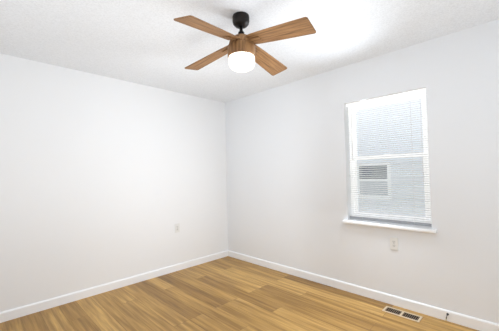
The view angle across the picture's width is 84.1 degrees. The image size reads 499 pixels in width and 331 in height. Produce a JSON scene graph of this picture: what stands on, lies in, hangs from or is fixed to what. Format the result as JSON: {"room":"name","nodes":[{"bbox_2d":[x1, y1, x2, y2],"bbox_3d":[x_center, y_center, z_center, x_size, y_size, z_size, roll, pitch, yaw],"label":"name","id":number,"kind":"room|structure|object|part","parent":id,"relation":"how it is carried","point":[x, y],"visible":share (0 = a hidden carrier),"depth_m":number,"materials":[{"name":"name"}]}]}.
{"room":"empty bedroom","nodes":[
{"label":"empty bedroom","id":0,"kind":"room"},
{"bbox_2d":[0,53,227,311],"bbox_3d":[-1.587,0.198,3.303,0.160,2.440,3.620,-3,-3,45],"label":"wall","id":1,"kind":"structure","parent":0,"point":[98,173],"depth_m":3.08,"materials":[{"name":"white paint"}]},
{"bbox_2d":[0,250,227,322],"bbox_3d":[-1.500,1.370,3.204,0.014,0.088,3.300,-3,-3,45],"label":"baseboard","id":2,"kind":"structure","parent":1,"relation":"attached to","point":[18,312],"depth_m":3.04,"materials":[{"name":"white wood"}]},
{"bbox_2d":[175,223,179,232],"bbox_3d":[-0.981,0.849,3.754,0.011,0.118,0.072,-3,-3,45],"label":"outlet","id":3,"kind":"object","parent":1,"relation":"attached to","point":[177,226],"visible":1,"depth_m":3.75,"materials":[{"name":"white plastic"}]},
{"bbox_2d":[0,256,478,330],"bbox_3d":[-0.124,1.390,1.829,4.220,0.100,3.620,-3,-3,45],"label":"floor","id":4,"kind":"structure","parent":0,"point":[227,293],"depth_m":2.66,"materials":[{"name":"brown wood"}]},
{"bbox_2d":[382,306,422,321],"bbox_3d":[1.365,1.327,2.477,0.300,0.005,0.120,-3,-3,45],"label":"floor vent","id":5,"kind":"object","parent":4,"relation":"in","point":[404,314],"visible":1,"depth_m":2.47,"materials":[{"name":"white metal"}]},
{"bbox_2d":[0,0,498,102],"bbox_3d":[-0.178,-1.148,1.911,4.220,0.100,3.620,-3,-3,45],"label":"ceiling","id":6,"kind":"structure","parent":0,"point":[135,41],"depth_m":2.27,"materials":[{"name":"paint"}]},
{"bbox_2d":[174,11,315,75],"bbox_3d":[-0.059,-0.893,2.023,0.877,0.406,0.877,-1,-2,-8],"label":"fan","id":7,"kind":"object","parent":6,"relation":"hanging from","point":[242,51],"visible":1,"depth_m":1.93,"materials":[{"name":"brown wood"}]},
{"bbox_3d":[-0.311,-0.855,2.212,0.475,0.008,0.158,-11,5,36],"label":"blade","id":8,"kind":"part","parent":7,"relation":"part of","materials":[{"name":"brown wood"}]},
{"bbox_3d":[-0.249,-0.871,1.770,0.158,0.008,0.475,12,13,35],"label":"blade","id":9,"kind":"part","parent":7,"relation":"part of","materials":[{"name":"brown wood"}]},
{"bbox_3d":[-0.060,-0.910,2.024,0.184,0.084,0.184,-3,-3,45],"label":"motor","id":10,"kind":"part","parent":7,"relation":"part of","materials":[{"name":"brown wood"}]},
{"bbox_3d":[-0.056,-0.741,2.018,0.192,0.100,0.192,-3,-3,45],"label":"light globe","id":11,"kind":"part","parent":7,"relation":"part of","materials":[{"name":"white glass"}]},
{"bbox_3d":[0.131,-0.862,2.275,0.158,0.008,0.475,-17,-17,34],"label":"blade","id":12,"kind":"part","parent":7,"relation":"part of","materials":[{"name":"brown wood"}]},
{"bbox_3d":[0.194,-0.878,1.833,0.475,0.008,0.158,6,-9,37],"label":"blade","id":13,"kind":"part","parent":7,"relation":"part of","materials":[{"name":"brown wood"}]},
{"bbox_2d":[225,19,498,323],"bbox_3d":[1.071,0.135,3.094,3.900,2.440,0.160,-3,-3,45],"label":"wall","id":14,"kind":"structure","parent":0,"point":[288,184],"depth_m":2.75,"materials":[{"name":"white paint"}]},
{"bbox_2d":[228,250,498,330],"bbox_3d":[1.035,1.310,2.994,3.900,0.088,0.014,-3,-3,45],"label":"baseboard","id":15,"kind":"structure","parent":14,"relation":"attached to","point":[457,318],"depth_m":2.71,"materials":[{"name":"white wood"}]},
{"bbox_2d":[348,92,430,218],"bbox_3d":[1.414,-0.048,2.827,0.775,1.285,0.053,-3,-3,45],"label":"window","id":16,"kind":"structure","parent":14,"relation":"in","point":[417,94],"depth_m":3.04,"materials":[{"name":"white plastic"}]},
{"bbox_2d":[346,88,425,106],"bbox_3d":[1.346,-0.677,2.793,0.763,0.025,0.028,-3,-3,45],"label":"blind headrail","id":17,"kind":"object","parent":16,"relation":"attached to","point":[420,90],"depth_m":2.75,"materials":[{"name":"white plastic"}]},
{"bbox_2d":[347,94,430,222],"bbox_3d":[1.360,-0.059,2.773,0.759,1.178,0.023,-3,-3,45],"label":"blind slats","id":18,"kind":"object","parent":17,"relation":"hanging from","point":[372,194],"depth_m":2.73,"materials":[{"name":"white plastic"}]},
{"bbox_2d":[350,216,431,226],"bbox_3d":[1.372,0.551,2.753,0.763,0.028,0.026,-3,-3,45],"label":"rail","id":19,"kind":"object","parent":18,"relation":"hanging from","point":[351,217],"depth_m":2.71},
{"bbox_2d":[351,94,423,223],"bbox_3d":[1.358,-0.058,2.766,0.658,1.227,0.039,-3,-3,45],"label":"blind cords","id":20,"kind":"object","parent":16,"relation":"attached to","point":[409,94],"visible":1,"depth_m":2.63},
{"bbox_2d":[352,94,426,156],"bbox_3d":[1.416,-0.365,2.846,0.711,0.588,0.020,-3,-3,45],"label":"sash","id":21,"kind":"object","parent":16,"relation":"attached to","point":[419,96],"depth_m":2.79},
{"bbox_2d":[353,153,429,222],"bbox_3d":[1.411,0.221,2.810,0.711,0.655,0.020,-3,-3,45],"label":"sash","id":22,"kind":"object","parent":16,"relation":"attached to","point":[412,155],"depth_m":2.76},
{"bbox_2d":[342,219,436,233],"bbox_3d":[1.354,0.589,2.733,0.855,0.032,0.153,-3,-3,45],"label":"window stool","id":23,"kind":"structure","parent":14,"relation":"attached to","point":[417,228],"depth_m":2.66,"materials":[{"name":"white paint"}]},
{"bbox_2d":[390,237,397,249],"bbox_3d":[1.387,0.750,2.652,0.072,0.118,0.011,-3,-3,45],"label":"outlet","id":24,"kind":"object","parent":14,"relation":"attached to","point":[393,241],"visible":1,"depth_m":2.65,"materials":[{"name":"white plastic"}]},
{"label":"outside","id":25,"kind":"structure","parent":0,"visible":0},
{"bbox_2d":[356,99,425,216],"bbox_3d":[4.536,-2.152,5.200,22.000,11.000,0.001,-3,-3,45],"label":"house","id":26,"kind":"structure","parent":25,"point":[412,105],"depth_m":6.39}
]}

